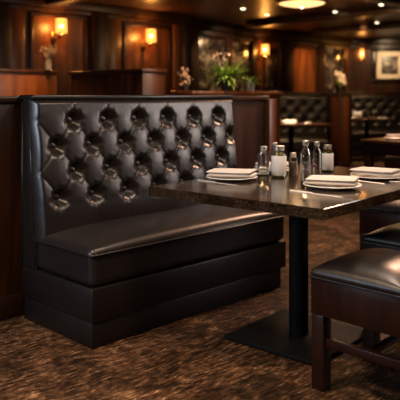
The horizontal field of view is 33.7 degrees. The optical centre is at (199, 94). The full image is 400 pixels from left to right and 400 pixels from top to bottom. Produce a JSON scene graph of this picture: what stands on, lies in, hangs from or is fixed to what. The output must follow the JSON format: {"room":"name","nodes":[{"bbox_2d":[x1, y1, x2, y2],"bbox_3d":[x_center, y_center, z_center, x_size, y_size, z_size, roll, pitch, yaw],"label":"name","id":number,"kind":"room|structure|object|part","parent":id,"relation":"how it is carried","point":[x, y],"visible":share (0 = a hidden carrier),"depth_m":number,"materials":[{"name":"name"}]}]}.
{"room":"restaurant","nodes":[
{"label":"restaurant","id":0,"kind":"room"},
{"bbox_2d":[25,10,171,94],"bbox_3d":[-3.535,-0.035,7.213,9.200,2.450,0.200,0,0,-45],"label":"wall","id":1,"kind":"structure","parent":0,"point":[68,57],"depth_m":8.92,"materials":[{"name":"brown wood"}]},
{"bbox_2d":[0,2,10,68],"bbox_3d":[-2.454,0.025,8.089,0.270,2.330,0.090,0,0,-45],"label":"trim","id":2,"kind":"structure","parent":1,"relation":"attached to","point":[5,7],"depth_m":8.09,"materials":[{"name":"brown wood"}]},
{"bbox_2d":[11,8,24,68],"bbox_3d":[-2.298,0.025,8.273,0.210,2.330,0.050,0,0,-45],"label":"trim","id":3,"kind":"structure","parent":1,"relation":"attached to","point":[17,15],"depth_m":8.25,"materials":[{"name":"brown wood"}]},
{"bbox_2d":[30,11,87,70],"bbox_3d":[-1.856,-0.440,8.729,0.880,1.260,0.030,0,0,-45],"label":"trim","id":4,"kind":"structure","parent":1,"relation":"attached to","point":[32,13],"depth_m":8.67,"materials":[{"name":"brown wood"}]},
{"bbox_2d":[51,18,66,42],"bbox_3d":[-1.835,-0.842,8.581,0.161,0.304,0.270,0,0,-45],"label":"wall sconce","id":5,"kind":"object","parent":1,"relation":"attached to","point":[61,23],"visible":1,"depth_m":8.49,"materials":[{"name":"gold metal"}]},
{"bbox_3d":[-1.796,-0.892,8.542,0.152,0.195,0.152,0,0,-45],"label":"lamp shade","id":6,"kind":"part","parent":5,"relation":"part of","materials":[{"name":"white"}]},
{"bbox_2d":[46,0,93,5],"bbox_3d":[1.828,-1.210,4.833,0.220,0.100,10.650,0,0,-45],"label":"trim","id":7,"kind":"structure","parent":1,"relation":"attached to","point":[48,2],"depth_m":8.33,"materials":[{"name":"brown wood"}]},
{"bbox_2d":[0,0,190,24],"bbox_3d":[-1.944,-1.170,8.591,5.000,0.180,0.100,0,0,-45],"label":"trim","id":8,"kind":"structure","parent":1,"relation":"attached to","point":[84,8],"depth_m":9.22,"materials":[{"name":"brown wood"}]},
{"bbox_2d":[90,12,108,70],"bbox_3d":[-1.389,0.025,9.153,0.260,2.330,0.090,0,0,-45],"label":"trim","id":9,"kind":"structure","parent":1,"relation":"attached to","point":[99,22],"depth_m":9.10,"materials":[{"name":"brown wood"}]},
{"bbox_2d":[109,18,120,69],"bbox_3d":[-1.227,0.025,9.344,0.240,2.330,0.050,0,0,-45],"label":"trim","id":10,"kind":"structure","parent":1,"relation":"attached to","point":[114,24],"depth_m":9.33,"materials":[{"name":"brown wood"}]},
{"bbox_2d":[123,22,170,94],"bbox_3d":[-0.781,-0.430,9.804,0.920,1.240,0.030,0,0,-45],"label":"trim","id":11,"kind":"structure","parent":1,"relation":"attached to","point":[168,28],"depth_m":10.04,"materials":[{"name":"brown wood"}]},
{"bbox_2d":[141,28,156,49],"bbox_3d":[-0.753,-0.812,9.662,0.161,0.304,0.270,0,0,-45],"label":"wall sconce","id":12,"kind":"object","parent":1,"relation":"attached to","point":[150,32],"visible":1,"depth_m":9.57,"materials":[{"name":"yellow glass"}]},
{"bbox_3d":[-0.714,-0.863,9.624,0.152,0.195,0.152,0,0,-45],"label":"lamp shade","id":13,"kind":"part","parent":12,"relation":"part of","materials":[{"name":"white"}]},
{"bbox_2d":[172,25,181,90],"bbox_3d":[-0.361,0.025,10.211,0.170,2.330,0.050,0,0,-45],"label":"trim","id":14,"kind":"structure","parent":1,"relation":"attached to","point":[176,29],"depth_m":10.17,"materials":[{"name":"brown wood"}]},
{"bbox_2d":[182,22,191,90],"bbox_3d":[-0.219,0.025,10.324,0.190,2.330,0.090,0,0,-45],"label":"trim","id":15,"kind":"structure","parent":1,"relation":"attached to","point":[186,26],"depth_m":10.28,"materials":[{"name":"brown wood"}]},
{"bbox_2d":[0,157,399,399],"bbox_3d":[2.970,1.240,6.576,17.500,0.100,11.500,0,0,-45],"label":"floor","id":16,"kind":"structure","parent":0,"point":[190,358],"depth_m":2.95,"materials":[{"name":"brown carpet"}]},
{"bbox_2d":[0,69,58,95],"bbox_3d":[-2.188,0.465,6.474,1.700,1.450,0.290,0,0,-45],"label":"wall","id":17,"kind":"structure","parent":16,"relation":"on","point":[13,82],"depth_m":6.73,"materials":[{"name":"brown wood"}]},
{"bbox_2d":[39,45,56,69],"bbox_3d":[-1.566,-0.394,6.849,0.152,0.268,0.218,0,0,7],"label":"flower vase","id":18,"kind":"object","parent":17,"relation":"on","point":[50,52],"visible":1,"depth_m":6.83,"materials":[{"name":"beige ceramic"}]},
{"bbox_2d":[69,69,166,94],"bbox_3d":[-0.831,0.475,6.495,0.310,1.430,1.180,0,0,-45],"label":"wall","id":19,"kind":"structure","parent":16,"relation":"on","point":[122,81],"depth_m":6.23,"materials":[{"name":"brown wood"}]},
{"bbox_2d":[0,96,275,320],"bbox_3d":[-0.643,0.599,3.988,3.270,1.183,0.210,0,0,-45],"label":"wall","id":20,"kind":"structure","parent":16,"relation":"on","point":[254,117],"depth_m":3.55,"materials":[{"name":"brown wood"}]},
{"bbox_3d":[-0.668,1.130,3.978,3.204,0.120,0.174,0,0,-45],"label":"moulding","id":21,"kind":"part","parent":20,"relation":"part of","materials":[{"name":"brown wood"}]},
{"bbox_3d":[0.486,0.610,5.111,0.085,1.160,0.200,0,0,-45],"label":"post","id":22,"kind":"part","parent":20,"relation":"part of","materials":[{"name":"brown wood"}]},
{"bbox_2d":[19,95,285,348],"bbox_3d":[-0.184,0.595,3.858,1.576,1.190,0.664,0,0,-45],"label":"bench","id":23,"kind":"object","parent":16,"relation":"on","point":[105,260],"visible":0.93,"depth_m":3.56,"materials":[{"name":"black leather"}]},
{"bbox_3d":[-0.359,0.470,4.036,1.560,0.877,0.155,0,0,-45],"label":"frame","id":24,"kind":"part","parent":23,"relation":"part of","materials":[{"name":"black leather"}]},
{"bbox_3d":[-0.368,0.012,4.045,1.572,0.024,0.140,0,0,-45],"label":"rail","id":25,"kind":"part","parent":23,"relation":"part of","materials":[{"name":"brown wood"}]},
{"bbox_3d":[-0.320,0.389,3.977,1.548,0.742,0.194,0,0,-45],"label":"backrest","id":26,"kind":"part","parent":23,"relation":"part of","materials":[{"name":"black leather"}]},
{"bbox_2d":[38,204,283,285],"bbox_3d":[-0.160,0.797,3.775,1.472,0.217,0.496,0,0,-45],"label":"seat cushion","id":27,"kind":"object","parent":23,"relation":"on","point":[125,248],"depth_m":3.45,"materials":[{"name":"leather"}]},
{"bbox_2d":[171,91,282,144],"bbox_3d":[0.304,0.576,6.710,1.360,1.228,0.300,0,0,-45],"label":"wall","id":28,"kind":"structure","parent":16,"relation":"on","point":[273,94],"depth_m":6.75,"materials":[{"name":"brown wood"}]},
{"bbox_2d":[177,67,192,90],"bbox_3d":[-0.156,-0.161,6.563,0.185,0.245,0.179,0,0,-45],"label":"flower pot","id":29,"kind":"object","parent":28,"relation":"on","point":[184,87],"visible":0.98,"depth_m":6.53,"materials":[{"name":"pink plant"}]},
{"bbox_3d":[-0.150,-0.073,6.560,0.092,0.070,0.092,0,0,-45],"label":"pot","id":30,"kind":"part","parent":29,"relation":"part of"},
{"bbox_2d":[194,52,252,90],"bbox_3d":[0.277,-0.240,6.540,0.626,0.434,0.662,0,0,-45],"label":"potted fern","id":31,"kind":"object","parent":28,"relation":"on","point":[227,77],"visible":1,"depth_m":6.48,"materials":[{"name":"green plant"}]},
{"bbox_2d":[220,80,232,90],"bbox_3d":[0.265,-0.093,6.550,0.133,0.110,0.133,0,0,-45],"label":"pot","id":32,"kind":"object","parent":31,"relation":"on","point":[225,86],"depth_m":6.50,"materials":[{"name":"black ceramic"}]},
{"bbox_2d":[243,76,262,90],"bbox_3d":[0.530,-0.133,6.808,0.271,0.190,0.274,0,0,-45],"label":"potted fern","id":33,"kind":"object","parent":28,"relation":"on","point":[251,87],"visible":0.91,"depth_m":6.76,"materials":[{"name":"green plant"}]},
{"bbox_2d":[246,82,254,90],"bbox_3d":[0.520,-0.088,6.800,0.102,0.100,0.102,0,0,-45],"label":"pot","id":34,"kind":"object","parent":33,"relation":"on","point":[251,87],"depth_m":6.76,"materials":[{"name":"grey ceramic"}]},
{"bbox_2d":[149,164,399,365],"bbox_3d":[0.559,0.810,3.311,0.940,0.760,1.360,0,0,41],"label":"dining table","id":35,"kind":"object","parent":16,"relation":"on","point":[284,333],"visible":0.84,"depth_m":3.10,"materials":[{"name":"brown stone"}]},
{"bbox_2d":[197,179,238,185],"bbox_3d":[0.087,0.427,3.220,0.270,0.005,0.017,0,0,45],"label":"knife","id":36,"kind":"object","parent":35,"relation":"on","point":[198,179],"visible":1,"depth_m":3.24,"materials":[{"name":"silver metal"}]},
{"bbox_2d":[206,175,257,180],"bbox_3d":[0.161,0.421,3.360,0.264,0.018,0.264,0,0,-45],"label":"plate","id":37,"kind":"object","parent":35,"relation":"on","point":[255,176],"visible":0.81,"depth_m":3.34,"materials":[{"name":"white ceramic"}]},
{"bbox_2d":[206,168,257,177],"bbox_3d":[0.164,0.394,3.361,0.238,0.036,0.147,0,0,18],"label":"napkin","id":38,"kind":"object","parent":37,"relation":"on","point":[218,172],"visible":1,"depth_m":3.31,"materials":[{"name":"white fabric"}]},
{"bbox_2d":[258,146,268,175],"bbox_3d":[0.339,0.351,3.538,0.062,0.157,0.062,0,0,-45],"label":"glass bottle","id":39,"kind":"object","parent":35,"relation":"on","point":[263,155],"visible":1,"depth_m":3.51,"materials":[{"name":"clear glass"}]},
{"bbox_2d":[271,142,276,154],"bbox_3d":[0.405,0.344,3.576,0.044,0.172,0.044,0,0,-45],"label":"glass bottle","id":40,"kind":"object","parent":35,"relation":"on","point":[273,143],"visible":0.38,"depth_m":3.56,"materials":[{"name":"clear"}]},
{"bbox_2d":[271,145,286,177],"bbox_3d":[0.414,0.347,3.457,0.078,0.165,0.078,0,0,-45],"label":"jar","id":41,"kind":"object","parent":35,"relation":"on","point":[278,157],"visible":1,"depth_m":3.43,"materials":[{"name":"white glass"}]},
{"bbox_2d":[288,152,297,175],"bbox_3d":[0.498,0.369,3.527,0.050,0.122,0.050,0,0,-45],"label":"pepper shaker","id":42,"kind":"object","parent":35,"relation":"on","point":[293,160],"visible":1,"depth_m":3.51,"materials":[{"name":"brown glass"}]},
{"bbox_3d":[0.484,1.179,3.242,0.520,0.022,0.520,0,0,41],"label":"plate","id":43,"kind":"part","parent":35,"relation":"part of","materials":[{"name":"black metal"}]},
{"bbox_2d":[300,140,310,181],"bbox_3d":[0.527,0.329,3.292,0.052,0.203,0.052,0,0,-45],"label":"glass bottle","id":44,"kind":"object","parent":35,"relation":"on","point":[305,157],"visible":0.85,"depth_m":3.27,"materials":[{"name":"clear glass"}]},
{"bbox_2d":[289,190,339,196],"bbox_3d":[0.502,0.427,2.864,0.270,0.005,0.017,0,0,44],"label":"knife","id":45,"kind":"object","parent":35,"relation":"on","point":[289,190],"visible":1,"depth_m":2.88,"materials":[{"name":"silver metal"}]},
{"bbox_2d":[312,141,320,174],"bbox_3d":[0.633,0.341,3.574,0.047,0.178,0.047,0,0,-45],"label":"glass bottle","id":46,"kind":"object","parent":35,"relation":"on","point":[316,156],"visible":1,"depth_m":3.56,"materials":[{"name":"clear glass"}]},
{"bbox_2d":[322,144,333,171],"bbox_3d":[0.719,0.355,3.717,0.064,0.150,0.064,0,0,-45],"label":"jar","id":47,"kind":"object","parent":35,"relation":"on","point":[327,153],"visible":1,"depth_m":3.69,"materials":[{"name":"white glass"}]},
{"bbox_2d":[303,183,361,189],"bbox_3d":[0.615,0.421,3.069,0.270,0.018,0.270,0,0,-45],"label":"plate","id":48,"kind":"object","parent":35,"relation":"on","point":[319,186],"visible":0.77,"depth_m":3.03,"materials":[{"name":"white ceramic"}]},
{"bbox_2d":[303,175,359,185],"bbox_3d":[0.614,0.394,3.071,0.240,0.036,0.148,0,0,21],"label":"napkin","id":49,"kind":"object","parent":48,"relation":"on","point":[313,179],"visible":1,"depth_m":3.02,"materials":[{"name":"white fabric"}]},
{"bbox_2d":[350,173,399,179],"bbox_3d":[0.912,0.421,3.408,0.270,0.018,0.270,0,0,-45],"label":"plate","id":50,"kind":"object","parent":35,"relation":"on","point":[368,177],"visible":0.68,"depth_m":3.38,"materials":[{"name":"white ceramic"}]},
{"bbox_2d":[350,167,399,176],"bbox_3d":[0.914,0.394,3.408,0.242,0.036,0.150,0,0,39],"label":"napkin","id":51,"kind":"object","parent":50,"relation":"on","point":[374,171],"visible":1,"depth_m":3.36,"materials":[{"name":"white fabric"}]},
{"bbox_3d":[0.417,0.421,3.705,0.230,0.018,0.230,0,0,-45],"label":"plate","id":52,"kind":"object","parent":35,"relation":"on","visible":0},
{"bbox_2d":[255,162,287,168],"bbox_3d":[0.415,0.394,3.705,0.200,0.036,0.146,0,0,-10],"label":"napkin","id":53,"kind":"object","parent":52,"relation":"on","point":[256,163],"visible":0.12,"depth_m":3.67,"materials":[{"name":"white fabric"}]},
{"bbox_2d":[280,95,328,164],"bbox_3d":[1.378,0.595,10.878,1.576,1.190,0.664,0,0,0],"label":"bench","id":54,"kind":"object","parent":16,"relation":"on","point":[300,108],"visible":0.37,"depth_m":11.01,"materials":[{"name":"black leather"}]},
{"bbox_3d":[1.366,0.389,11.059,1.548,0.742,0.194,0,0,0],"label":"backrest","id":55,"kind":"part","parent":54,"relation":"part of","materials":[{"name":"black leather"}]},
{"bbox_3d":[1.380,0.012,11.140,1.572,0.024,0.140,0,0,0],"label":"rail","id":56,"kind":"part","parent":54,"relation":"part of","materials":[{"name":"brown wood"}]},
{"bbox_2d":[280,137,328,150],"bbox_3d":[1.336,0.797,10.802,1.472,0.217,0.496,0,0,0],"label":"seat cushion","id":57,"kind":"object","parent":54,"relation":"on","point":[298,146],"depth_m":10.56,"materials":[{"name":"leather"}]},
{"bbox_2d":[280,123,333,158],"bbox_3d":[1.370,0.810,9.930,1.180,0.760,0.620,0,0,0],"label":"wood table","id":58,"kind":"object","parent":16,"relation":"on","point":[290,126],"visible":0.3,"depth_m":9.89,"materials":[{"name":"brown wood"}]},
{"bbox_3d":[1.330,0.421,9.850,0.220,0.019,0.220,0,0,-45],"label":"plate","id":59,"kind":"object","parent":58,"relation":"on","visible":0},
{"bbox_2d":[282,120,295,122],"bbox_3d":[1.330,0.390,9.851,0.221,0.041,0.118,0,0,-3],"label":"napkin","id":60,"kind":"object","parent":59,"relation":"on","point":[283,121],"visible":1,"depth_m":9.80,"materials":[{"name":"white fabric"}]},
{"bbox_2d":[282,92,352,163],"bbox_3d":[1.525,0.573,11.410,2.190,1.235,0.220,0,0,0],"label":"wall","id":61,"kind":"structure","parent":16,"relation":"on","point":[284,93],"depth_m":11.32,"materials":[{"name":"brown wood"}]},
{"bbox_2d":[327,94,349,166],"bbox_3d":[2.250,0.590,10.790,0.184,1.200,1.004,0,0,0],"label":"wall","id":62,"kind":"structure","parent":16,"relation":"on","point":[338,104],"depth_m":10.30,"materials":[{"name":"brown wood"}]},
{"bbox_3d":[2.250,1.130,10.790,0.184,0.120,1.004,0,0,0],"label":"moulding","id":63,"kind":"part","parent":62,"relation":"part of","materials":[{"name":"brown wood"}]},
{"bbox_2d":[308,248,399,391],"bbox_3d":[0.801,0.699,2.643,0.464,0.988,0.560,0,0,-45],"label":"dining chair","id":64,"kind":"object","parent":16,"relation":"on","point":[361,288],"visible":1,"depth_m":2.58,"materials":[{"name":"leather"}]},
{"bbox_3d":[0.492,1.038,2.676,0.056,0.305,0.058,0,0,-45],"label":"leg","id":65,"kind":"part","parent":64,"relation":"part of","materials":[{"name":"brown wood"}]},
{"bbox_3d":[0.755,0.696,2.688,0.458,0.084,0.424,0,0,-45],"label":"seat","id":66,"kind":"part","parent":64,"relation":"part of","materials":[{"name":"leather"}]},
{"bbox_3d":[0.768,1.038,2.951,0.056,0.305,0.058,0,0,-45],"label":"leg","id":67,"kind":"part","parent":64,"relation":"part of","materials":[{"name":"brown wood"}]},
{"bbox_2d":[352,118,396,160],"bbox_3d":[3.050,0.810,12.070,0.900,0.760,0.640,0,0,0],"label":"wood table","id":68,"kind":"object","parent":16,"relation":"on","point":[366,120],"visible":0.56,"depth_m":11.97,"materials":[{"name":"brown wood"}]},
{"bbox_2d":[353,111,361,118],"bbox_3d":[2.860,0.365,12.000,0.170,0.130,0.070,0,0,0],"label":"holder","id":69,"kind":"object","parent":68,"relation":"on","point":[356,114],"visible":0.94,"depth_m":11.98,"materials":[{"name":"white fabric"}]},
{"bbox_2d":[351,92,399,94],"bbox_3d":[3.450,0.565,13.610,2.940,1.250,0.220,0,0,0],"label":"wall","id":70,"kind":"structure","parent":16,"relation":"on","point":[354,93],"depth_m":13.50,"materials":[{"name":"brown wood"}]},
{"bbox_2d":[332,71,346,91],"bbox_3d":[2.837,-0.285,13.637,0.451,0.450,0.468,0,0,18],"label":"flower pot","id":71,"kind":"object","parent":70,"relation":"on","point":[340,84],"visible":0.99,"depth_m":13.53,"materials":[{"name":"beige plant"}]},
{"bbox_3d":[2.880,-0.135,13.600,0.204,0.150,0.204,0,0,-45],"label":"pot","id":72,"kind":"part","parent":71,"relation":"part of","materials":[{"name":"brown"}]},
{"bbox_2d":[352,95,399,156],"bbox_3d":[3.708,0.595,13.078,1.576,1.190,0.664,0,0,0],"label":"bench","id":73,"kind":"object","parent":16,"relation":"on","point":[383,106],"visible":0.69,"depth_m":13.21,"materials":[{"name":"black leather"}]},
{"bbox_3d":[3.710,0.012,13.340,1.572,0.024,0.140,0,0,0],"label":"rail","id":74,"kind":"part","parent":73,"relation":"part of","materials":[{"name":"brown wood"}]},
{"bbox_2d":[352,130,399,141],"bbox_3d":[3.666,0.797,13.002,1.472,0.217,0.496,0,0,0],"label":"seat cushion","id":75,"kind":"object","parent":73,"relation":"on","point":[357,135],"depth_m":12.76,"materials":[{"name":"leather"}]},
{"bbox_3d":[3.696,0.389,13.259,1.548,0.742,0.194,0,0,0],"label":"backrest","id":76,"kind":"part","parent":73,"relation":"part of","materials":[{"name":"black leather"}]},
{"bbox_2d":[359,200,399,249],"bbox_3d":[1.377,0.699,4.216,0.464,0.988,0.560,0,0,-45],"label":"dining chair","id":77,"kind":"object","parent":16,"relation":"on","point":[371,219],"visible":0.28,"depth_m":4.15,"materials":[{"name":"brown wood"}]},
{"bbox_3d":[1.068,1.038,4.249,0.056,0.305,0.058,0,0,-45],"label":"leg","id":78,"kind":"part","parent":77,"relation":"part of","materials":[{"name":"brown wood"}]},
{"bbox_3d":[1.331,0.696,4.262,0.458,0.084,0.424,0,0,-45],"label":"seat","id":79,"kind":"part","parent":77,"relation":"part of","materials":[{"name":"leather"}]},
{"bbox_2d":[360,137,399,166],"bbox_3d":[2.273,0.810,6.389,1.050,0.760,1.020,0,0,-45],"label":"wood table","id":80,"kind":"object","parent":16,"relation":"on","point":[373,146],"visible":0.62,"depth_m":6.27,"materials":[{"name":"brown wood"}]},
{"bbox_3d":[1.633,0.880,6.378,0.070,0.620,0.070,0,0,-45],"label":"leg","id":81,"kind":"part","parent":80,"relation":"part of","materials":[{"name":"brown wood"}]},
{"bbox_2d":[384,137,399,139],"bbox_3d":[1.874,0.420,6.371,0.200,0.019,0.200,0,0,-45],"label":"plate","id":82,"kind":"object","parent":80,"relation":"on","point":[384,137],"visible":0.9,"depth_m":6.30,"materials":[{"name":"white ceramic"}]},
{"bbox_2d":[385,134,399,137],"bbox_3d":[1.871,0.393,6.372,0.151,0.035,0.098,0,0,-5],"label":"napkin","id":83,"kind":"object","parent":82,"relation":"on","point":[387,135],"visible":1,"depth_m":6.34,"materials":[{"name":"white fabric"}]},
{"bbox_2d":[361,222,399,250],"bbox_3d":[1.165,0.699,3.268,0.464,0.988,0.560,0,0,-45],"label":"dining chair","id":84,"kind":"object","parent":16,"relation":"on","point":[387,237],"visible":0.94,"depth_m":3.25,"materials":[{"name":"black leather"}]},
{"bbox_2d":[384,156,399,168],"bbox_3d":[2.452,0.699,7.483,0.464,0.988,0.560,0,0,-45],"label":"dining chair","id":85,"kind":"object","parent":16,"relation":"on","point":[390,161],"visible":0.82,"depth_m":7.45,"materials":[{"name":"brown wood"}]},
{"bbox_3d":[2.406,0.696,7.529,0.458,0.084,0.424,0,0,-45],"label":"seat","id":86,"kind":"part","parent":85,"relation":"part of","materials":[{"name":"leather"}]},
{"bbox_2d":[88,0,399,37],"bbox_3d":[2.970,-1.310,6.576,17.500,0.100,11.500,0,0,-45],"label":"ceiling","id":87,"kind":"structure","parent":0,"point":[220,11],"depth_m":9.84,"materials":[{"name":"brown wood"}]},
{"bbox_2d":[276,0,327,8],"bbox_3d":[1.353,-1.202,8.754,0.690,0.115,0.690,0,0,-45],"label":"flush ceiling light","id":88,"kind":"object","parent":87,"relation":"attached to","point":[301,4],"visible":1,"depth_m":8.60,"materials":[{"name":"yellow glass"}]},
{"bbox_2d":[246,6,399,27],"bbox_3d":[4.621,-1.210,7.626,0.220,0.100,10.650,0,0,-45],"label":"trim","id":89,"kind":"structure","parent":87,"relation":"attached to","point":[392,10],"depth_m":10.16,"materials":[{"name":"brown wood"}]},
{"bbox_2d":[312,22,399,34],"bbox_3d":[6.000,-1.210,9.005,0.220,0.100,10.650,0,0,-45],"label":"trim","id":90,"kind":"structure","parent":87,"relation":"attached to","point":[385,26],"depth_m":12.02,"materials":[{"name":"brown wood"}]},
{"bbox_2d":[363,0,399,6],"bbox_3d":[0.983,-1.210,6.937,15.200,0.100,0.220,0,0,-45],"label":"trim","id":91,"kind":"structure","parent":87,"relation":"attached to","point":[396,3],"depth_m":8.28,"materials":[{"name":"brown wood"}]},
{"bbox_2d":[204,36,348,91],"bbox_3d":[1.308,-0.035,12.763,5.700,2.450,0.200,0,0,-45],"label":"wall","id":92,"kind":"structure","parent":0,"point":[303,59],"depth_m":13.39,"materials":[{"name":"brown wood"}]},
{"bbox_2d":[192,29,198,90],"bbox_3d":[-0.279,0.040,10.985,0.660,2.300,0.070,0,0,-45],"label":"trim","id":93,"kind":"structure","parent":92,"relation":"attached to","point":[195,33],"depth_m":11.14,"materials":[{"name":"brown wood"}]},
{"bbox_2d":[199,36,225,90],"bbox_3d":[0.200,-0.415,11.489,0.690,1.180,0.035,0,0,-45],"label":"wall mirror","id":94,"kind":"object","parent":92,"relation":"attached to","point":[208,46],"visible":0.5,"depth_m":11.45,"materials":[{"name":"brown mirror"}]},
{"bbox_3d":[0.200,-0.415,11.489,0.690,1.180,0.035,0,0,-45],"label":"mirror frame","id":95,"kind":"part","parent":94,"relation":"part of","materials":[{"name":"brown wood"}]},
{"bbox_2d":[226,32,232,90],"bbox_3d":[0.520,0.040,11.784,0.160,2.300,0.070,0,0,-45],"label":"trim","id":96,"kind":"structure","parent":92,"relation":"attached to","point":[229,40],"depth_m":11.74,"materials":[{"name":"brown wood"}]},
{"bbox_2d":[233,40,250,90],"bbox_3d":[0.755,-0.405,12.044,0.520,1.160,0.035,0,0,-45],"label":"wall mirror","id":97,"kind":"object","parent":92,"relation":"attached to","point":[240,48],"visible":0.46,"depth_m":12.07,"materials":[{"name":"brown mirror"}]},
{"bbox_2d":[251,35,257,90],"bbox_3d":[1.008,0.040,12.272,0.140,2.300,0.070,0,0,-45],"label":"trim","id":98,"kind":"structure","parent":92,"relation":"attached to","point":[254,43],"depth_m":12.23,"materials":[{"name":"brown wood"}]},
{"bbox_2d":[258,44,268,60],"bbox_3d":[1.170,-0.792,12.293,0.161,0.304,0.270,0,0,-45],"label":"wall sconce","id":99,"kind":"object","parent":92,"relation":"attached to","point":[264,47],"visible":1,"depth_m":12.20,"materials":[{"name":"yellow glass"}]},
{"bbox_3d":[1.209,-0.843,12.254,0.152,0.195,0.152,0,0,-45],"label":"lamp shade","id":100,"kind":"part","parent":99,"relation":"part of","materials":[{"name":"white"}]},
{"bbox_2d":[263,48,277,90],"bbox_3d":[1.349,-0.485,12.638,0.400,0.820,0.035,0,0,-45],"label":"wall mirror","id":101,"kind":"object","parent":92,"relation":"attached to","point":[270,63],"visible":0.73,"depth_m":12.64,"materials":[{"name":"brown wood"}]},
{"bbox_3d":[1.345,-0.485,12.642,0.340,0.750,0.012,0,0,-45],"label":"glass","id":102,"kind":"part","parent":101,"relation":"part of","materials":[{"name":"mirror"}]},
{"bbox_2d":[191,20,351,48],"bbox_3d":[1.421,-1.135,12.650,5.500,0.250,0.120,0,0,-45],"label":"trim","id":103,"kind":"structure","parent":92,"relation":"attached to","point":[206,28],"depth_m":12.45,"materials":[{"name":"brown wood"}]},
{"bbox_2d":[277,38,291,91],"bbox_3d":[1.658,0.040,12.922,0.380,2.300,0.070,0,0,-45],"label":"trim","id":104,"kind":"structure","parent":92,"relation":"attached to","point":[284,47],"depth_m":12.88,"materials":[{"name":"brown wood"}]},
{"bbox_2d":[292,45,316,91],"bbox_3d":[2.121,-0.500,13.414,0.870,0.980,0.030,0,0,-45],"label":"trim","id":105,"kind":"structure","parent":92,"relation":"attached to","point":[293,46],"depth_m":13.60,"materials":[{"name":"brown wood"}]},
{"bbox_2d":[317,42,324,91],"bbox_3d":[2.538,0.040,13.803,0.210,2.300,0.070,0,0,-45],"label":"trim","id":106,"kind":"structure","parent":92,"relation":"attached to","point":[321,48],"depth_m":13.74,"materials":[{"name":"brown wood"}]},
{"bbox_2d":[325,47,344,91],"bbox_3d":[2.890,-0.520,14.179,0.760,1.090,0.035,0,0,-45],"label":"wall mirror","id":107,"kind":"object","parent":92,"relation":"attached to","point":[334,57],"visible":0.53,"depth_m":14.12,"materials":[{"name":"brown mirror"}]},
{"bbox_2d":[349,49,399,91],"bbox_3d":[7.500,-0.035,14.700,9.000,2.450,0.200,0,0,0],"label":"wall","id":108,"kind":"structure","parent":0,"point":[360,78],"depth_m":14.60,"materials":[{"name":"brown wood"}]},
{"bbox_2d":[360,49,363,62],"bbox_3d":[3.560,-0.859,14.532,0.100,0.319,0.135,0,0,0],"label":"wall sconce","id":109,"kind":"object","parent":108,"relation":"attached to","point":[361,50],"visible":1,"depth_m":14.47,"materials":[{"name":"yellow glass"}]},
{"bbox_3d":[3.560,-0.913,14.505,0.094,0.205,0.076,0,0,0],"label":"lamp shade","id":110,"kind":"part","parent":109,"relation":"part of","materials":[{"name":"white"}]},
{"bbox_2d":[350,38,399,48],"bbox_3d":[4.600,-1.135,14.540,2.800,0.250,0.120,0,0,0],"label":"trim","id":111,"kind":"structure","parent":108,"relation":"attached to","point":[357,43],"depth_m":14.48,"materials":[{"name":"brown wood"}]},
{"bbox_2d":[371,49,399,81],"bbox_3d":[4.190,-0.665,14.578,0.800,0.750,0.045,0,0,0],"label":"framed picture","id":112,"kind":"object","parent":108,"relation":"attached to","point":[385,63],"visible":1,"depth_m":14.58,"materials":[{"name":"brown wood"}]},
{"bbox_2d":[381,56,397,73],"bbox_3d":[4.190,-0.660,14.578,0.370,0.400,0.006,0,0,0],"label":"print","id":113,"kind":"object","parent":112,"relation":"attached to","point":[389,64],"depth_m":14.58}
]}

